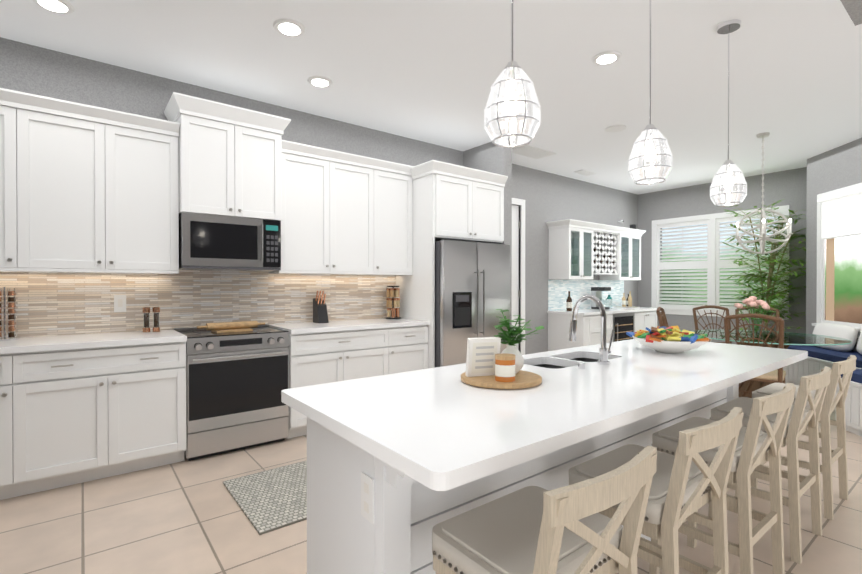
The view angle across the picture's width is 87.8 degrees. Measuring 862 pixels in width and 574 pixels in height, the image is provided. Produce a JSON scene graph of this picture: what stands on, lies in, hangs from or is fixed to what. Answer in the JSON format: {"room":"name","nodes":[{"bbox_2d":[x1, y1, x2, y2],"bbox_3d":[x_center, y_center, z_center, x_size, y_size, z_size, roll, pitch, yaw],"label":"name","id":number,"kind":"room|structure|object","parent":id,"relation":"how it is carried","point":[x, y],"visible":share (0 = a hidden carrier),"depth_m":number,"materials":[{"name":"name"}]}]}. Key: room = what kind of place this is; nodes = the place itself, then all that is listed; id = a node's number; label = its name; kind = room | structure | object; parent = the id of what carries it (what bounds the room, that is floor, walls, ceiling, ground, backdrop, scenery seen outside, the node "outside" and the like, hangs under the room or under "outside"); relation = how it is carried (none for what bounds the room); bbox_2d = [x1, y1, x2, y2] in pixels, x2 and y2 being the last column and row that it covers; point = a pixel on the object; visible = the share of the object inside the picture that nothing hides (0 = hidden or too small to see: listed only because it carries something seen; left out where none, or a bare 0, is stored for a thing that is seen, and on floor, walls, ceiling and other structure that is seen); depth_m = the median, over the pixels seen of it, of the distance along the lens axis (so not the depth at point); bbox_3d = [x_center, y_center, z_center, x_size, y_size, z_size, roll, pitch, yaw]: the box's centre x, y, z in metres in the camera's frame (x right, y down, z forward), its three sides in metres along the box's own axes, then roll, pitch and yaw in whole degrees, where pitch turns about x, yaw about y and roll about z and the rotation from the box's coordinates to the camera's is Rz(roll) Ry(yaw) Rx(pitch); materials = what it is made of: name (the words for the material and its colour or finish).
{"room":"dining room and kitchen","nodes":[
{"label":"dining room and kitchen","id":0,"kind":"room"},
{"bbox_2d":[0,37,637,354],"bbox_3d":[-1.011,-0.235,5.039,12.570,3.055,0.540,0,0,-38],"label":"wall","id":1,"kind":"structure","parent":0,"point":[45,72],"depth_m":4.82,"materials":[{"name":"grey paint"}]},
{"bbox_2d":[0,96,31,271],"bbox_3d":[-2.996,-0.668,2.924,0.578,1.075,0.346,0,0,-38],"label":"upper cabinet","id":2,"kind":"object","parent":1,"relation":"attached to","point":[15,116],"depth_m":2.93,"materials":[{"name":"white wood"}]},
{"bbox_2d":[32,104,119,271],"bbox_3d":[-2.630,-0.670,3.209,0.586,1.075,0.346,0,0,-38],"label":"upper cabinet","id":3,"kind":"object","parent":1,"relation":"attached to","point":[95,201],"depth_m":3.11,"materials":[{"name":"white wood"}]},
{"bbox_2d":[114,295,125,311],"bbox_3d":[-2.462,0.123,3.547,0.080,0.135,0.008,0,0,-38],"label":"electrical outlet","id":4,"kind":"object","parent":1,"relation":"attached to","point":[119,303],"visible":1,"depth_m":3.54,"materials":[{"name":"white plastic"}]},
{"bbox_2d":[116,120,179,271],"bbox_3d":[-2.285,-0.671,3.477,0.526,1.075,0.346,0,0,-38],"label":"upper cabinet","id":5,"kind":"object","parent":1,"relation":"attached to","point":[145,154],"depth_m":3.38,"materials":[{"name":"white wood"}]},
{"bbox_2d":[168,108,243,217],"bbox_3d":[-1.873,-0.979,3.746,0.449,0.782,0.426,0,0,-38],"label":"upper cabinet","id":6,"kind":"object","parent":1,"relation":"attached to","point":[209,148],"depth_m":3.57,"materials":[{"name":"white wood"}]},
{"bbox_2d":[179,212,280,270],"bbox_3d":[-1.726,-0.369,3.828,0.764,0.432,0.460,0,0,-38],"label":"microwave","id":7,"kind":"object","parent":6,"relation":"attached to","point":[216,242],"visible":1,"depth_m":3.66,"materials":[{"name":"metal"}]},
{"bbox_2d":[244,120,283,223],"bbox_3d":[-1.613,-0.980,3.949,0.448,0.782,0.426,0,0,-38],"label":"upper cabinet","id":8,"kind":"object","parent":1,"relation":"attached to","point":[263,145],"depth_m":3.83,"materials":[{"name":"white wood"}]},
{"bbox_2d":[264,148,335,271],"bbox_3d":[-1.243,-0.701,4.290,0.546,1.085,0.346,0,0,-38],"label":"upper cabinet","id":9,"kind":"object","parent":1,"relation":"attached to","point":[308,230],"depth_m":4.16,"materials":[{"name":"white wood"}]},
{"bbox_2d":[332,156,379,275],"bbox_3d":[-0.883,-0.702,4.571,0.605,1.085,0.346,0,0,-38],"label":"upper cabinet","id":10,"kind":"object","parent":1,"relation":"attached to","point":[357,182],"depth_m":4.48,"materials":[{"name":"white wood"}]},
{"bbox_2d":[364,160,415,275],"bbox_3d":[-0.521,-0.719,4.852,0.549,1.115,0.346,0,0,-38],"label":"upper cabinet","id":11,"kind":"object","parent":1,"relation":"attached to","point":[397,185],"depth_m":4.77,"materials":[{"name":"white wood"}]},
{"bbox_2d":[416,168,479,247],"bbox_3d":[0.055,-0.868,5.066,0.570,0.680,0.716,0,0,-38],"label":"upper cabinet","id":12,"kind":"object","parent":1,"relation":"attached to","point":[447,203],"depth_m":4.76,"materials":[{"name":"white wood"}]},
{"bbox_2d":[512,205,519,349],"bbox_3d":[0.946,0.045,6.249,0.854,2.470,0.100,0,0,-38],"label":"door","id":13,"kind":"structure","parent":1,"relation":"in","point":[515,260],"depth_m":6.47,"materials":[{"name":"white wood"}]},
{"bbox_2d":[512,198,524,354],"bbox_3d":[0.933,0.003,6.264,1.030,2.565,0.120,0,0,-38],"label":"door frame","id":14,"kind":"structure","parent":1,"relation":"attached to","point":[516,201],"depth_m":6.50,"materials":[{"name":"white wood"}]},
{"bbox_2d":[0,407,861,573],"bbox_3d":[2.065,1.366,2.590,14.400,0.120,8.200,0,0,-38],"label":"floor","id":15,"kind":"structure","parent":0,"point":[186,516],"depth_m":2.43,"materials":[{"name":"tile"}]},
{"bbox_2d":[0,352,27,499],"bbox_3d":[-2.910,0.850,2.821,0.578,0.910,0.627,0,0,-38],"label":"base cabinet","id":16,"kind":"object","parent":15,"relation":"on","point":[14,368],"depth_m":2.72,"materials":[{"name":"white wood"}]},
{"bbox_2d":[28,344,185,493],"bbox_3d":[-2.382,0.848,3.233,0.997,0.910,0.627,0,0,-38],"label":"base cabinet","id":17,"kind":"object","parent":15,"relation":"on","point":[94,413],"depth_m":3.00,"materials":[{"name":"white wood"}]},
{"bbox_2d":[0,328,186,355],"bbox_3d":[-2.904,0.375,2.810,2.338,0.040,0.647,0,0,-38],"label":"countertop","id":18,"kind":"structure","parent":17,"relation":"on","point":[166,335],"depth_m":3.07,"materials":[{"name":"white stone"}]},
{"bbox_2d":[174,321,289,460],"bbox_3d":[-1.664,0.793,3.755,0.772,1.014,0.652,0,0,-38],"label":"range","id":19,"kind":"object","parent":15,"relation":"on","point":[237,378],"visible":0.94,"depth_m":3.53,"materials":[{"name":"metal"}]},
{"bbox_2d":[223,460,306,534],"bbox_3d":[-0.840,1.298,2.918,0.780,0.012,0.790,0,0,-38],"label":"rug","id":20,"kind":"object","parent":15,"relation":"on","point":[270,500],"visible":0.57,"depth_m":2.79,"materials":[{"name":"grey fabric"}]},
{"bbox_2d":[278,328,395,438],"bbox_3d":[-0.966,0.841,4.336,1.036,0.910,0.627,0,0,-38],"label":"base cabinet","id":21,"kind":"object","parent":15,"relation":"on","point":[315,358],"depth_m":4.03,"materials":[{"name":"white wood"}]},
{"bbox_2d":[267,316,431,335],"bbox_3d":[-0.790,0.366,4.458,1.466,0.040,0.647,0,0,-38],"label":"countertop","id":22,"kind":"structure","parent":21,"relation":"on","point":[333,325],"depth_m":4.24,"materials":[{"name":"white stone"}]},
{"bbox_2d":[0,286,400,340],"bbox_3d":[-1.650,0.165,3.999,3.290,0.365,0.170,0,0,-38],"label":"kitchen utensils","id":23,"kind":"object","parent":22,"relation":"on","point":[320,314],"depth_m":3.56,"materials":[{"name":"brown wood"}]},
{"bbox_2d":[396,324,431,372],"bbox_3d":[-0.435,0.839,4.750,0.549,0.910,0.627,0,0,-38],"label":"base cabinet","id":24,"kind":"object","parent":15,"relation":"on","point":[413,345],"depth_m":4.57,"materials":[{"name":"white wood"}]},
{"bbox_2d":[435,240,509,367],"bbox_3d":[0.296,0.399,5.134,1.000,1.785,0.858,0,0,-38],"label":"fridge","id":25,"kind":"object","parent":15,"relation":"on","point":[472,287],"visible":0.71,"depth_m":4.72,"materials":[{"name":"grey metal"}]},
{"bbox_2d":[307,375,759,573],"bbox_3d":[0.812,0.868,2.289,2.764,0.879,0.673,0,0,-38],"label":"kitchen island","id":26,"kind":"object","parent":15,"relation":"on","point":[364,516],"depth_m":1.49,"materials":[{"name":"white wood"}]},
{"bbox_2d":[281,339,807,494],"bbox_3d":[0.862,0.408,2.222,2.903,0.040,0.972,0,0,-38],"label":"island countertop","id":27,"kind":"structure","parent":26,"relation":"on","point":[443,432],"depth_m":1.53,"materials":[{"name":"white stone"}]},
{"bbox_2d":[461,309,543,388],"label":"decor","id":28,"kind":"object","parent":27,"relation":"on","point":[488,365],"depth_m":1.85,"materials":[{"name":"brown wood"}]},
{"bbox_2d":[537,355,596,366],"bbox_3d":[0.757,0.518,2.441,0.668,0.206,0.308,0,0,-38],"label":"sink","id":29,"kind":"object","parent":27,"relation":"in","point":[572,359],"depth_m":2.50,"materials":[{"name":"silver metal"}]},
{"bbox_2d":[568,295,616,362],"bbox_3d":[0.841,0.211,2.361,0.101,0.352,0.234,0,0,-38],"label":"faucet","id":30,"kind":"object","parent":27,"relation":"on","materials":[{"name":"silver metal"}]},
{"bbox_2d":[626,325,711,352],"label":"decor","id":31,"kind":"object","parent":27,"relation":"on","point":[663,339],"depth_m":2.60,"materials":[{"name":"multicoloured ceramic"}]},
{"bbox_2d":[432,446,656,573],"bbox_3d":[0.301,0.869,1.207,0.463,0.891,0.450,0,0,-38],"label":"stool","id":32,"kind":"object","parent":15,"relation":"on","point":[569,529],"visible":1,"depth_m":1.13,"materials":[{"name":"wood"}]},
{"bbox_2d":[548,315,593,350],"bbox_3d":[2.067,0.838,6.704,0.195,0.889,0.622,0,0,-38],"label":"base cabinet","id":33,"kind":"object","parent":15,"relation":"on","point":[558,325],"depth_m":6.61,"materials":[{"name":"white wood"}]},
{"bbox_2d":[547,307,656,314],"bbox_3d":[2.868,0.370,7.317,2.254,0.040,0.637,0,0,-38],"label":"countertop","id":34,"kind":"structure","parent":33,"relation":"on","point":[581,310],"depth_m":6.96,"materials":[{"name":"white stone"}]},
{"bbox_2d":[566,287,639,310],"bbox_3d":[2.846,0.168,7.426,1.990,0.360,0.375,0,0,-38],"label":"bottles","id":35,"kind":"object","parent":34,"relation":"on","point":[597,293],"visible":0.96,"depth_m":7.38,"materials":[{"name":"brown"}]},
{"bbox_2d":[594,315,613,344],"bbox_3d":[2.359,0.837,6.932,0.628,0.889,0.622,0,0,-38],"label":"base cabinet","id":36,"kind":"object","parent":15,"relation":"on","point":[597,318],"depth_m":6.69,"materials":[{"name":"white wood"}]},
{"bbox_2d":[614,311,637,341],"bbox_3d":[2.888,0.835,7.344,0.713,0.889,0.622,0,0,-38],"label":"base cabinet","id":37,"kind":"object","parent":15,"relation":"on","point":[628,321],"depth_m":7.09,"materials":[{"name":"white"}]},
{"bbox_2d":[638,311,656,330],"bbox_3d":[3.429,0.832,7.766,0.781,0.889,0.622,0,0,-38],"label":"base cabinet","id":38,"kind":"object","parent":15,"relation":"on","point":[648,319],"depth_m":7.53,"materials":[{"name":"white wood"}]},
{"bbox_2d":[569,407,743,573],"bbox_3d":[0.798,0.867,1.594,0.463,0.891,0.450,0,0,-38],"label":"stool","id":39,"kind":"object","parent":15,"relation":"on","point":[684,486],"visible":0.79,"depth_m":1.48,"materials":[{"name":"wood"}]},
{"bbox_2d":[656,307,668,326],"bbox_3d":[3.049,0.764,5.411,0.562,1.055,0.468,0,0,34],"label":"dining chair","id":40,"kind":"object","parent":15,"relation":"on","point":[662,318],"visible":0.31,"depth_m":5.50,"materials":[{"name":"brown wicker"}]},
{"bbox_2d":[692,305,731,343],"bbox_3d":[3.728,0.762,5.749,0.468,1.055,0.562,0,0,3],"label":"dining chair","id":41,"kind":"object","parent":15,"relation":"on","point":[711,313],"visible":0.35,"depth_m":5.96,"materials":[{"name":"brown wicker"}]},
{"bbox_2d":[649,383,795,573],"bbox_3d":[1.295,0.865,1.982,0.463,0.891,0.450,0,0,-38],"label":"stool","id":42,"kind":"object","parent":15,"relation":"on","point":[755,444],"visible":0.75,"depth_m":1.86,"materials":[{"name":"wood"}]},
{"bbox_2d":[724,314,785,393],"bbox_3d":[3.220,0.769,4.443,0.468,1.055,0.562,0,0,41],"label":"dining chair","id":43,"kind":"object","parent":15,"relation":"on","point":[777,376],"visible":0.44,"depth_m":4.26,"materials":[{"name":"brown wood"}]},
{"bbox_2d":[735,306,779,384],"bbox_3d":[4.108,0.763,5.625,0.468,1.055,0.562,0,0,33],"label":"dining chair","id":44,"kind":"object","parent":15,"relation":"on","point":[737,310],"visible":0.19,"depth_m":5.83,"materials":[{"name":"brown wicker"}]},
{"bbox_2d":[722,200,806,330],"bbox_3d":[4.852,-0.001,6.430,1.074,2.571,1.135,0,0,-38],"label":"potted plant","id":45,"kind":"object","parent":15,"relation":"on","point":[771,260],"visible":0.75,"depth_m":6.52,"materials":[{"name":"green plant"}]},
{"bbox_2d":[708,366,831,563],"bbox_3d":[1.808,0.863,2.381,0.463,0.891,0.450,0,0,-38],"label":"stool","id":46,"kind":"object","parent":15,"relation":"on","point":[801,417],"visible":0.69,"depth_m":2.23,"materials":[{"name":"wood"}]},
{"bbox_2d":[691,329,851,397],"bbox_3d":[3.687,0.913,4.980,1.452,0.760,1.452,0,0,-38],"label":"dining table","id":47,"kind":"object","parent":15,"relation":"on","point":[791,338],"visible":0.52,"depth_m":4.83,"materials":[{"name":"clear glass"}]},
{"bbox_2d":[734,296,778,334],"bbox_3d":[3.705,0.312,5.089,0.442,0.438,0.480,0,0,-38],"label":"vase","id":48,"kind":"object","parent":47,"relation":"on","point":[752,301],"visible":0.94,"depth_m":5.04,"materials":[{"name":"clear glass"}]},
{"bbox_2d":[750,355,856,519],"bbox_3d":[2.312,0.861,2.775,0.463,0.891,0.450,0,0,-38],"label":"stool","id":49,"kind":"object","parent":15,"relation":"on","point":[832,400],"visible":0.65,"depth_m":2.61,"materials":[{"name":"wood"}]},
{"bbox_2d":[783,323,861,436],"bbox_3d":[4.380,0.845,4.507,1.176,0.902,3.523,0,0,7],"label":"bench","id":50,"kind":"object","parent":15,"relation":"on","point":[818,359],"visible":0.33,"depth_m":5.17,"materials":[{"name":"white"}]},
{"bbox_2d":[0,0,861,194],"bbox_3d":[2.065,-1.809,2.572,14.400,0.120,8.200,0,0,-38],"label":"ceiling","id":51,"kind":"structure","parent":0,"point":[428,71],"depth_m":3.50,"materials":[{"name":"white paint"}]},
{"bbox_2d":[33,0,74,14],"bbox_3d":[-2.325,-1.743,2.754,0.210,0.013,0.210,0,0,-38],"label":"recessed light","id":52,"kind":"object","parent":51,"relation":"in","point":[64,7],"visible":1,"depth_m":2.76,"materials":[{"name":"white"}]},
{"bbox_2d":[273,18,305,36],"bbox_3d":[-0.952,-1.744,3.014,0.210,0.013,0.210,0,0,-38],"label":"recessed light","id":53,"kind":"object","parent":51,"relation":"in","point":[288,27],"visible":0.92,"depth_m":2.99,"materials":[{"name":"white"}]},
{"bbox_2d":[307,76,332,87],"bbox_3d":[-0.944,-1.749,3.810,0.210,0.013,0.210,0,0,-38],"label":"recessed light","id":54,"kind":"object","parent":51,"relation":"in","point":[320,81],"visible":0.96,"depth_m":3.78,"materials":[{"name":"white"}]},
{"bbox_2d":[484,0,540,147],"bbox_3d":[0.305,-1.145,1.679,0.209,1.194,0.210,0,0,-38],"label":"pendant light","id":55,"kind":"object","parent":51,"relation":"hanging from","point":[505,103],"visible":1,"depth_m":1.61,"materials":[{"name":"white glass"}]},
{"bbox_2d":[512,145,555,158],"bbox_3d":[1.296,-1.758,5.776,0.640,0.015,0.335,0,0,-38],"label":"ceiling vent","id":56,"kind":"object","parent":51,"relation":"in","point":[531,151],"depth_m":5.79,"materials":[{"name":"white metal"}]},
{"bbox_2d":[574,170,595,175],"bbox_3d":[2.350,-1.764,6.834,0.390,0.015,0.188,0,0,-38],"label":"ceiling vent","id":57,"kind":"object","parent":51,"relation":"in","point":[584,172],"depth_m":6.83,"materials":[{"name":"white"}]},
{"bbox_2d":[592,51,620,64],"bbox_3d":[1.336,-1.746,3.412,0.210,0.013,0.210,0,0,-38],"label":"recessed light","id":58,"kind":"object","parent":51,"relation":"in","point":[606,58],"visible":1,"depth_m":3.39,"materials":[{"name":"white"}]},
{"bbox_2d":[605,125,625,131],"bbox_3d":[2.023,-1.754,4.910,0.233,0.015,0.222,0,0,-38],"label":"ceiling vent","id":59,"kind":"object","parent":51,"relation":"in","point":[614,128],"depth_m":4.92,"materials":[{"name":"white metal"}]},
{"bbox_2d":[628,0,672,184],"bbox_3d":[1.141,-1.149,2.331,0.209,1.194,0.210,0,0,-38],"label":"pendant light","id":60,"kind":"object","parent":51,"relation":"hanging from","point":[651,157],"visible":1,"depth_m":2.28,"materials":[{"name":"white glass"}]},
{"bbox_2d":[710,19,746,206],"bbox_3d":[1.985,-1.153,2.988,0.209,1.194,0.210,0,0,-38],"label":"pendant light","id":61,"kind":"object","parent":51,"relation":"hanging from","point":[729,180],"visible":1,"depth_m":2.94,"materials":[{"name":"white glass"}]},
{"bbox_2d":[735,132,792,254],"bbox_3d":[3.808,-1.071,5.139,0.575,1.382,0.586,0,0,-38],"label":"chandelier","id":62,"kind":"object","parent":51,"relation":"hanging from","point":[762,236],"visible":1,"depth_m":5.12,"materials":[{"name":"silver metal"}]},
{"bbox_2d":[463,139,511,339],"bbox_3d":[0.689,-0.238,5.572,0.135,3.055,0.710,0,0,-38],"label":"wall","id":63,"kind":"structure","parent":0,"point":[491,157],"depth_m":5.33,"materials":[{"name":"grey paint"}]},
{"bbox_2d":[476,180,504,243],"bbox_3d":[0.411,-0.869,5.343,0.569,0.680,0.716,0,0,-38],"label":"upper cabinet","id":64,"kind":"object","parent":63,"relation":"attached to","point":[491,191],"depth_m":5.12,"materials":[{"name":"white wood"}]},
{"bbox_2d":[638,167,806,343],"bbox_3d":[5.281,-0.246,7.027,0.200,3.055,4.060,0,0,-38],"label":"wall","id":65,"kind":"structure","parent":0,"point":[788,187],"depth_m":7.36,"materials":[{"name":"grey paint"}]},
{"bbox_2d":[650,205,790,319],"bbox_3d":[4.762,-0.384,7.547,0.100,1.725,2.090,0,0,-38],"label":"window shutters","id":66,"kind":"object","parent":65,"relation":"attached to","point":[711,264],"visible":0.65,"depth_m":7.63,"materials":[{"name":"white wood"}]},
{"bbox_2d":[806,138,861,351],"bbox_3d":[5.324,-0.231,4.334,0.760,3.055,3.600,0,0,7],"label":"wall","id":67,"kind":"structure","parent":0,"point":[839,167],"depth_m":5.94,"materials":[{"name":"grey paint"}]},
{"bbox_2d":[812,183,861,337],"bbox_3d":[4.963,-0.316,4.827,0.078,1.820,2.270,0,0,7],"label":"nook window","id":68,"kind":"structure","parent":67,"relation":"in","point":[839,256],"depth_m":5.55,"materials":[{"name":"white"}]},
{"bbox_2d":[840,0,861,25],"bbox_3d":[0.621,-1.574,-1.310,7.347,0.304,3.849,0,0,-38],"label":"ceiling","id":69,"kind":"structure","parent":0,"point":[853,8],"depth_m":2.32,"materials":[{"name":"white paint"}]},
{"label":"outside","id":70,"kind":"structure","parent":0,"visible":0},
{"bbox_2d":[662,217,777,306],"bbox_3d":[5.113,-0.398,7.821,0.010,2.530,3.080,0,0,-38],"label":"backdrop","id":71,"kind":"structure","parent":70,"point":[703,260],"depth_m":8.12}
]}

